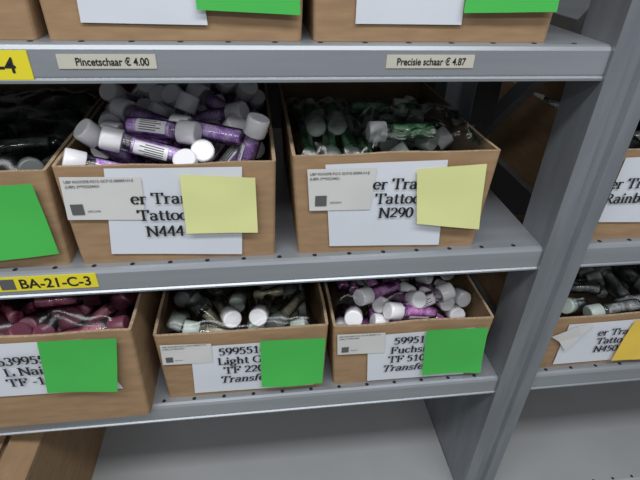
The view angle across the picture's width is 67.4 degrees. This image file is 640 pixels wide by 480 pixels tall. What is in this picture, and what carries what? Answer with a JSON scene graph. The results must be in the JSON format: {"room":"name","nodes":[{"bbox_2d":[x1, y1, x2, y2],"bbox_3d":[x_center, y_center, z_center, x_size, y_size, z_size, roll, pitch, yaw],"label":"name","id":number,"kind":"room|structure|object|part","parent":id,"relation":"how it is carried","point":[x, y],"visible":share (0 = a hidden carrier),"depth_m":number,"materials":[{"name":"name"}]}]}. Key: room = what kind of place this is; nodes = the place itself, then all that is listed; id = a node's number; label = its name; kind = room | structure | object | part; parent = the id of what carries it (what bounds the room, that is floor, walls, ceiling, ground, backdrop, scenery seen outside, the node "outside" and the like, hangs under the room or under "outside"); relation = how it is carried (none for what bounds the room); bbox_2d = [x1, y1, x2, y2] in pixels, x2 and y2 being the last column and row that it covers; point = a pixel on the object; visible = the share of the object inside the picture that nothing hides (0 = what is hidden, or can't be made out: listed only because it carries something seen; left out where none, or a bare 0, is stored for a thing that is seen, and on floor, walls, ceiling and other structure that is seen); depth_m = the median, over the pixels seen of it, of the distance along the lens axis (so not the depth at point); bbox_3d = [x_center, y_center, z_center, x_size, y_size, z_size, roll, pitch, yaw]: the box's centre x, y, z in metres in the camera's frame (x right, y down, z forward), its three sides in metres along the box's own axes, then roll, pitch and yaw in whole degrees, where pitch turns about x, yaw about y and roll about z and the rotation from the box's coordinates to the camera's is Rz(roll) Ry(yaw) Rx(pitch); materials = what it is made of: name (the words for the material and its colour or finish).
{"room":"warehouse storage aisle","nodes":[
{"label":"warehouse storage aisle","id":0,"kind":"room"},
{"bbox_2d":[266,13,576,331],"bbox_3d":[-0.131,-0.387,0.945,5.000,2.800,0.060,-3,34,-7],"label":"wall","id":1,"kind":"structure","parent":0,"point":[509,191],"depth_m":1.05,"materials":[{"name":"paint"}]},
{"bbox_3d":[-0.001,1.560,0.586,5.000,0.050,2.820,-3,34,-7],"label":"floor","id":2,"kind":"structure","parent":0,"visible":0},
{"bbox_2d":[0,0,639,479],"bbox_3d":[0.122,0.022,0.792,1.782,2.300,0.431,-3,34,-7],"label":"metal shelving rack","id":3,"kind":"object","parent":2,"relation":"on","point":[515,418],"depth_m":0.60,"materials":[{"name":"metal"}]},
{"bbox_2d":[0,50,34,79],"bbox_3d":[-0.279,-0.136,0.374,0.099,0.022,0.001,-3,34,-7],"label":"tag","id":4,"kind":"object","parent":3,"relation":"attached to","point":[14,64],"visible":1,"depth_m":0.38,"materials":[{"name":"yellow paper"}]},
{"bbox_2d":[0,0,47,39],"bbox_3d":[-0.354,-0.281,0.457,0.233,0.115,0.289,-3,34,-7],"label":"cardboard box","id":5,"kind":"object","parent":3,"relation":"on","point":[19,19],"visible":0.48,"depth_m":0.38,"materials":[{"name":"brown cardboard"}]},
{"bbox_2d":[0,273,98,291],"bbox_3d":[-0.288,0.044,0.492,0.113,0.018,0.001,-3,34,-7],"label":"tag","id":6,"kind":"object","parent":3,"relation":"attached to","point":[83,280],"visible":1,"depth_m":0.49,"materials":[{"name":"yellow paper"}]},
{"bbox_2d":[0,83,103,267],"bbox_3d":[-0.385,-0.094,0.576,0.225,0.109,0.289,-3,34,-7],"label":"cardboard box","id":7,"kind":"object","parent":3,"relation":"on","point":[43,181],"visible":0.27,"depth_m":0.49,"materials":[{"name":"brown cardboard"}]},
{"bbox_2d":[0,184,58,260],"bbox_3d":[-0.302,-0.014,0.459,0.082,0.083,0.004,-3,34,-7],"label":"sticky note","id":8,"kind":"object","parent":7,"relation":"attached to","point":[25,232],"visible":1,"depth_m":0.46,"materials":[{"name":"green paper"}]},
{"bbox_2d":[0,87,96,169],"bbox_3d":[-0.384,-0.110,0.565,0.211,0.080,0.280,-3,34,-7],"label":"tubes","id":9,"kind":"object","parent":7,"relation":"in","point":[19,126],"visible":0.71,"depth_m":0.57,"materials":[{"name":"grey plastic"}]},
{"bbox_2d":[0,88,98,147],"bbox_3d":[-0.379,-0.126,0.530,0.218,0.036,0.233,-3,34,-7],"label":"plastic bag","id":10,"kind":"object","parent":9,"relation":"on","point":[50,91],"visible":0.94,"depth_m":0.62,"materials":[{"name":"plastic"}]},
{"bbox_2d":[0,427,105,479],"bbox_3d":[-0.520,0.318,0.773,0.245,0.239,0.340,-3,34,-7],"label":"carton","id":11,"kind":"object","parent":3,"relation":"on","point":[67,454],"visible":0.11,"depth_m":0.69,"materials":[{"name":"brown cardboard"}]},
{"bbox_2d":[0,291,162,426],"bbox_3d":[-0.353,0.085,0.673,0.255,0.148,0.294,-3,34,-7],"label":"cardboard box","id":12,"kind":"object","parent":3,"relation":"on","point":[138,360],"visible":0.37,"depth_m":0.58,"materials":[{"name":"brown cardboard"}]},
{"bbox_2d":[0,339,122,396],"bbox_3d":[-0.319,0.146,0.538,0.173,0.085,0.003,-3,34,-7],"label":"paper label","id":13,"kind":"object","parent":12,"relation":"attached to","point":[21,369],"visible":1,"depth_m":0.54,"materials":[{"name":"white paper"}]},
{"bbox_2d":[0,292,138,334],"bbox_3d":[-0.352,0.060,0.656,0.245,0.091,0.285,-3,34,-7],"label":"tubes","id":14,"kind":"object","parent":12,"relation":"in","point":[113,311],"visible":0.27,"depth_m":0.58,"materials":[{"name":"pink plastic"}]},
{"bbox_2d":[37,338,116,392],"bbox_3d":[-0.267,0.143,0.537,0.090,0.084,0.004,-3,34,-7],"label":"sticky note","id":15,"kind":"object","parent":12,"relation":"attached to","point":[88,365],"visible":1,"depth_m":0.54,"materials":[{"name":"green paper"}]},
{"bbox_3d":[-0.171,-0.143,0.386,0.076,0.011,0.001,-3,34,-7],"label":"price strip","id":16,"kind":"part","parent":3,"relation":"part of","materials":[{"name":"beige paper"}]},
{"bbox_2d":[52,83,275,263],"bbox_3d":[-0.165,-0.105,0.602,0.208,0.112,0.289,-3,34,-7],"label":"cardboard box","id":17,"kind":"object","parent":3,"relation":"on","point":[92,237],"visible":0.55,"depth_m":0.49,"materials":[{"name":"brown cardboard"}]},
{"bbox_2d":[59,177,145,219],"bbox_3d":[-0.208,-0.039,0.461,0.076,0.049,0.001,-3,34,-7],"label":"label","id":18,"kind":"object","parent":17,"relation":"attached to","point":[85,198],"visible":1,"depth_m":0.46,"materials":[{"name":"paper"}]},
{"bbox_2d":[61,83,269,164],"bbox_3d":[-0.165,-0.139,0.578,0.203,0.119,0.279,-3,34,-7],"label":"tubes","id":19,"kind":"object","parent":17,"relation":"in","point":[164,123],"visible":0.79,"depth_m":0.50,"materials":[{"name":"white plastic"}]},
{"bbox_2d":[104,167,241,253],"bbox_3d":[-0.145,-0.025,0.480,0.139,0.104,0.002,-3,34,-7],"label":"paper label","id":20,"kind":"object","parent":17,"relation":"attached to","point":[163,231],"visible":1,"depth_m":0.48,"materials":[{"name":"white paper"}]},
{"bbox_2d":[179,175,257,233],"bbox_3d":[-0.099,-0.035,0.476,0.072,0.067,0.002,-3,34,-7],"label":"sticky note","id":21,"kind":"object","parent":17,"relation":"attached to","point":[211,204],"visible":1,"depth_m":0.48,"materials":[{"name":"yellow paper"}]},
{"bbox_2d":[39,0,302,40],"bbox_3d":[-0.132,-0.291,0.483,0.210,0.115,0.289,-3,34,-7],"label":"cardboard box","id":22,"kind":"object","parent":3,"relation":"on","point":[62,17],"visible":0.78,"depth_m":0.39,"materials":[{"name":"brown cardboard"}]},
{"bbox_2d":[77,0,207,24],"bbox_3d":[-0.139,-0.202,0.365,0.098,0.071,0.001,-3,34,-7],"label":"paper label","id":23,"kind":"object","parent":22,"relation":"attached to","point":[176,12],"visible":1,"depth_m":0.38,"materials":[{"name":"white paper"}]},
{"bbox_2d":[196,0,299,14],"bbox_3d":[-0.056,-0.211,0.366,0.082,0.072,0.003,-3,34,-7],"label":"sticky note","id":24,"kind":"object","parent":22,"relation":"attached to","point":[289,7],"visible":1,"depth_m":0.38,"materials":[{"name":"green paper"}]},
{"bbox_2d":[153,282,327,396],"bbox_3d":[-0.112,0.079,0.726,0.212,0.112,0.280,-3,34,-7],"label":"cardboard box","id":25,"kind":"object","parent":3,"relation":"on","point":[179,378],"visible":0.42,"depth_m":0.60,"materials":[{"name":"brown cardboard"}]},
{"bbox_2d":[160,344,212,364],"bbox_3d":[-0.163,0.140,0.586,0.061,0.036,0.001,-3,34,-7],"label":"label","id":26,"kind":"object","parent":25,"relation":"attached to","point":[186,353],"visible":1,"depth_m":0.59,"materials":[{"name":"paper"}]},
{"bbox_2d":[166,283,308,332],"bbox_3d":[-0.115,0.058,0.714,0.195,0.084,0.264,-3,34,-7],"label":"tubes","id":27,"kind":"object","parent":25,"relation":"in","point":[263,314],"visible":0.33,"depth_m":0.64,"materials":[{"name":"grey plastic"}]},
{"bbox_2d":[192,343,312,392],"bbox_3d":[-0.084,0.163,0.614,0.158,0.086,0.002,-3,34,-7],"label":"paper label","id":28,"kind":"object","parent":25,"relation":"attached to","point":[235,366],"visible":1,"depth_m":0.61,"materials":[{"name":"white paper"}]},
{"bbox_2d":[260,338,325,386],"bbox_3d":[-0.034,0.157,0.611,0.082,0.082,0.006,-3,34,-7],"label":"sticky note","id":29,"kind":"object","parent":25,"relation":"attached to","point":[295,362],"visible":1,"depth_m":0.61,"materials":[{"name":"green paper"}]},
{"bbox_3d":[-0.241,0.118,0.791,0.940,0.032,0.402,-3,34,-7],"label":"shelf","id":30,"kind":"part","parent":3,"relation":"part of","materials":[{"name":"metal"}]},
{"bbox_3d":[-0.235,-0.066,0.670,0.940,0.032,0.402,-3,34,-7],"label":"shelf","id":31,"kind":"part","parent":3,"relation":"part of","materials":[{"name":"metal"}]},
{"bbox_3d":[-0.250,0.369,0.956,0.940,0.032,0.402,-3,34,-7],"label":"shelf","id":32,"kind":"part","parent":3,"relation":"part of","materials":[{"name":"metal"}]},
{"bbox_3d":[-0.228,-0.250,0.549,0.940,0.032,0.402,-3,34,-7],"label":"shelf","id":33,"kind":"part","parent":3,"relation":"part of","materials":[{"name":"metal"}]},
{"bbox_2d":[278,82,500,252],"bbox_3d":[0.061,-0.112,0.620,0.215,0.116,0.269,-3,34,-7],"label":"cardboard box","id":34,"kind":"object","parent":3,"relation":"on","point":[311,227],"visible":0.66,"depth_m":0.54,"materials":[{"name":"brown cardboard"}]},
{"bbox_2d":[307,168,376,210],"bbox_3d":[0.022,-0.051,0.488,0.070,0.048,0.001,-3,34,-7],"label":"label","id":35,"kind":"object","parent":34,"relation":"attached to","point":[343,188],"visible":1,"depth_m":0.49,"materials":[{"name":"paper"}]},
{"bbox_2d":[285,95,453,154],"bbox_3d":[0.061,-0.126,0.610,0.203,0.101,0.256,-3,34,-7],"label":"tubes","id":36,"kind":"object","parent":34,"relation":"in","point":[340,136],"visible":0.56,"depth_m":0.57,"materials":[{"name":"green plastic"}]},
{"bbox_2d":[287,97,371,151],"bbox_3d":[0.007,-0.135,0.559,0.083,0.032,0.174,-3,34,-7],"label":"plastic bag","id":37,"kind":"object","parent":36,"relation":"on","point":[342,99],"visible":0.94,"depth_m":0.61,"materials":[{"name":"clear plastic"}]},
{"bbox_2d":[356,102,481,144],"bbox_3d":[0.106,-0.128,0.536,0.124,0.034,0.105,-3,34,-7],"label":"plastic bag","id":38,"kind":"object","parent":36,"relation":"on","point":[453,114],"visible":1,"depth_m":0.56,"materials":[{"name":"clear plastic"}]},
{"bbox_2d":[325,160,447,245],"bbox_3d":[0.070,-0.035,0.506,0.133,0.104,0.002,-3,34,-7],"label":"paper label","id":39,"kind":"object","parent":34,"relation":"attached to","point":[391,218],"visible":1,"depth_m":0.51,"materials":[{"name":"white paper"}]},
{"bbox_2d":[417,164,486,228],"bbox_3d":[0.137,-0.043,0.505,0.080,0.077,0.004,-3,34,-7],"label":"sticky note","id":40,"kind":"object","parent":34,"relation":"attached to","point":[452,196],"visible":1,"depth_m":0.51,"materials":[{"name":"yellow paper"}]},
{"bbox_2d":[320,274,493,383],"bbox_3d":[0.103,0.072,0.754,0.215,0.106,0.279,-3,34,-7],"label":"cardboard box","id":41,"kind":"object","parent":3,"relation":"on","point":[347,368],"visible":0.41,"depth_m":0.64,"materials":[{"name":"brown cardboard"}]},
{"bbox_2d":[337,333,384,354],"bbox_3d":[0.053,0.133,0.614,0.064,0.038,0.001,-3,34,-7],"label":"label","id":42,"kind":"object","parent":41,"relation":"attached to","point":[368,342],"visible":1,"depth_m":0.61,"materials":[{"name":"paper"}]},
{"bbox_2d":[335,274,470,324],"bbox_3d":[0.103,0.050,0.737,0.204,0.088,0.264,-3,34,-7],"label":"tubes","id":43,"kind":"object","parent":41,"relation":"in","point":[392,299],"visible":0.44,"depth_m":0.65,"materials":[{"name":"white plastic"}]},
{"bbox_2d":[367,328,465,380],"bbox_3d":[0.131,0.155,0.641,0.144,0.089,0.002,-3,34,-7],"label":"paper label","id":44,"kind":"object","parent":41,"relation":"attached to","point":[403,355],"visible":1,"depth_m":0.64,"materials":[{"name":"white paper"}]},
{"bbox_2d":[422,327,488,375],"bbox_3d":[0.179,0.150,0.639,0.089,0.084,0.005,-3,34,-7],"label":"sticky note","id":45,"kind":"object","parent":41,"relation":"attached to","point":[446,350],"visible":1,"depth_m":0.64,"materials":[{"name":"green paper"}]},
{"bbox_2d":[302,0,552,41],"bbox_3d":[0.083,-0.301,0.509,0.219,0.115,0.289,-3,34,-7],"label":"cardboard box","id":46,"kind":"object","parent":3,"relation":"on","point":[324,20],"visible":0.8,"depth_m":0.42,"materials":[{"name":"brown cardboard"}]},
{"bbox_2d":[355,0,464,24],"bbox_3d":[0.076,-0.213,0.390,0.094,0.069,0.001,-3,34,-7],"label":"paper label","id":47,"kind":"object","parent":46,"relation":"attached to","point":[427,12],"visible":1,"depth_m":0.40,"materials":[{"name":"white paper"}]},
{"bbox_2d":[464,0,558,12],"bbox_3d":[0.163,-0.222,0.391,0.083,0.069,0.004,-3,34,-7],"label":"sticky note","id":48,"kind":"object","parent":46,"relation":"attached to","point":[471,6],"visible":1,"depth_m":0.41,"materials":[{"name":"green paper"}]},
{"bbox_3d":[0.096,-0.155,0.418,0.079,0.011,0.001,-3,34,-7],"label":"price strip","id":49,"kind":"part","parent":3,"relation":"part of","materials":[{"name":"beige paper"}]},
{"bbox_3d":[0.218,0.285,0.998,0.002,0.440,0.355,-3,34,-7],"label":"panel","id":50,"kind":"part","parent":3,"relation":"part of","materials":[{"name":"metal"}]},
{"bbox_3d":[0.613,0.080,0.894,0.676,0.032,0.402,-3,34,-7],"label":"shelf","id":51,"kind":"part","parent":3,"relation":"part of","materials":[{"name":"metal"}]},
{"bbox_3d":[0.620,-0.105,0.773,0.676,0.032,0.402,-3,34,-7],"label":"shelf","id":52,"kind":"part","parent":3,"relation":"part of","materials":[{"name":"metal"}]},
{"bbox_2d":[474,215,639,367],"bbox_3d":[0.401,0.067,0.789,0.223,0.094,0.269,-3,34,-7],"label":"cardboard box","id":53,"kind":"object","parent":3,"relation":"on","point":[493,283],"visible":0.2,"depth_m":0.70,"materials":[{"name":"brown cardboard"}]},
{"bbox_2d":[552,324,594,350],"bbox_3d":[0.342,0.135,0.655,0.054,0.049,0.005,-1,33,-4],"label":"paper scrap","id":54,"kind":"object","parent":53,"relation":"attached to","point":[566,339],"visible":0.95,"depth_m":0.65,"materials":[{"name":"white paper"}]},
{"bbox_2d":[553,319,639,363],"bbox_3d":[0.411,0.142,0.675,0.155,0.079,0.002,-3,34,-7],"label":"paper label","id":55,"kind":"object","parent":53,"relation":"attached to","point":[602,340],"visible":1,"depth_m":0.67,"materials":[{"name":"white paper"}]},
{"bbox_2d":[562,265,639,315],"bbox_3d":[0.399,0.048,0.778,0.212,0.061,0.255,-3,34,-7],"label":"tubes","id":56,"kind":"object","parent":53,"relation":"in","point":[625,301],"visible":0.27,"depth_m":0.72,"materials":[{"name":"grey plastic"}]},
{"bbox_2d":[611,320,639,360],"bbox_3d":[0.457,0.141,0.675,0.075,0.074,0.005,-3,34,-7],"label":"sticky note","id":57,"kind":"object","parent":53,"relation":"attached to","point":[629,349],"visible":1,"depth_m":0.68,"materials":[{"name":"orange paper"}]},
{"bbox_3d":[0.604,0.347,1.070,0.676,0.032,0.402,-3,34,-7],"label":"shelf","id":58,"kind":"part","parent":3,"relation":"part of","materials":[{"name":"metal"}]},
{"bbox_2d":[490,81,639,238],"bbox_3d":[0.408,-0.133,0.670,0.220,0.116,0.289,-3,34,-7],"label":"cardboard box","id":59,"kind":"object","parent":3,"relation":"on","point":[522,138],"visible":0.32,"depth_m":0.68,"materials":[{"name":"brown cardboard"}]},
{"bbox_2d":[534,93,639,148],"bbox_3d":[0.404,-0.141,0.663,0.215,0.068,0.280,-3,34,-7],"label":"tubes","id":60,"kind":"object","parent":59,"relation":"in","point":[635,142],"visible":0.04,"depth_m":0.65,"materials":[{"name":"grey plastic"}]},
{"bbox_2d":[599,157,639,221],"bbox_3d":[0.386,-0.055,0.540,0.139,0.089,0.002,-3,34,-7],"label":"paper label","id":61,"kind":"object","parent":59,"relation":"attached to","point":[623,203],"visible":1,"depth_m":0.54,"materials":[{"name":"white paper"}]},
{"bbox_3d":[0.626,-0.288,0.652,0.676,0.032,0.402,-3,34,-7],"label":"shelf","id":62,"kind":"part","parent":3,"relation":"part of","materials":[{"name":"metal"}]}
]}

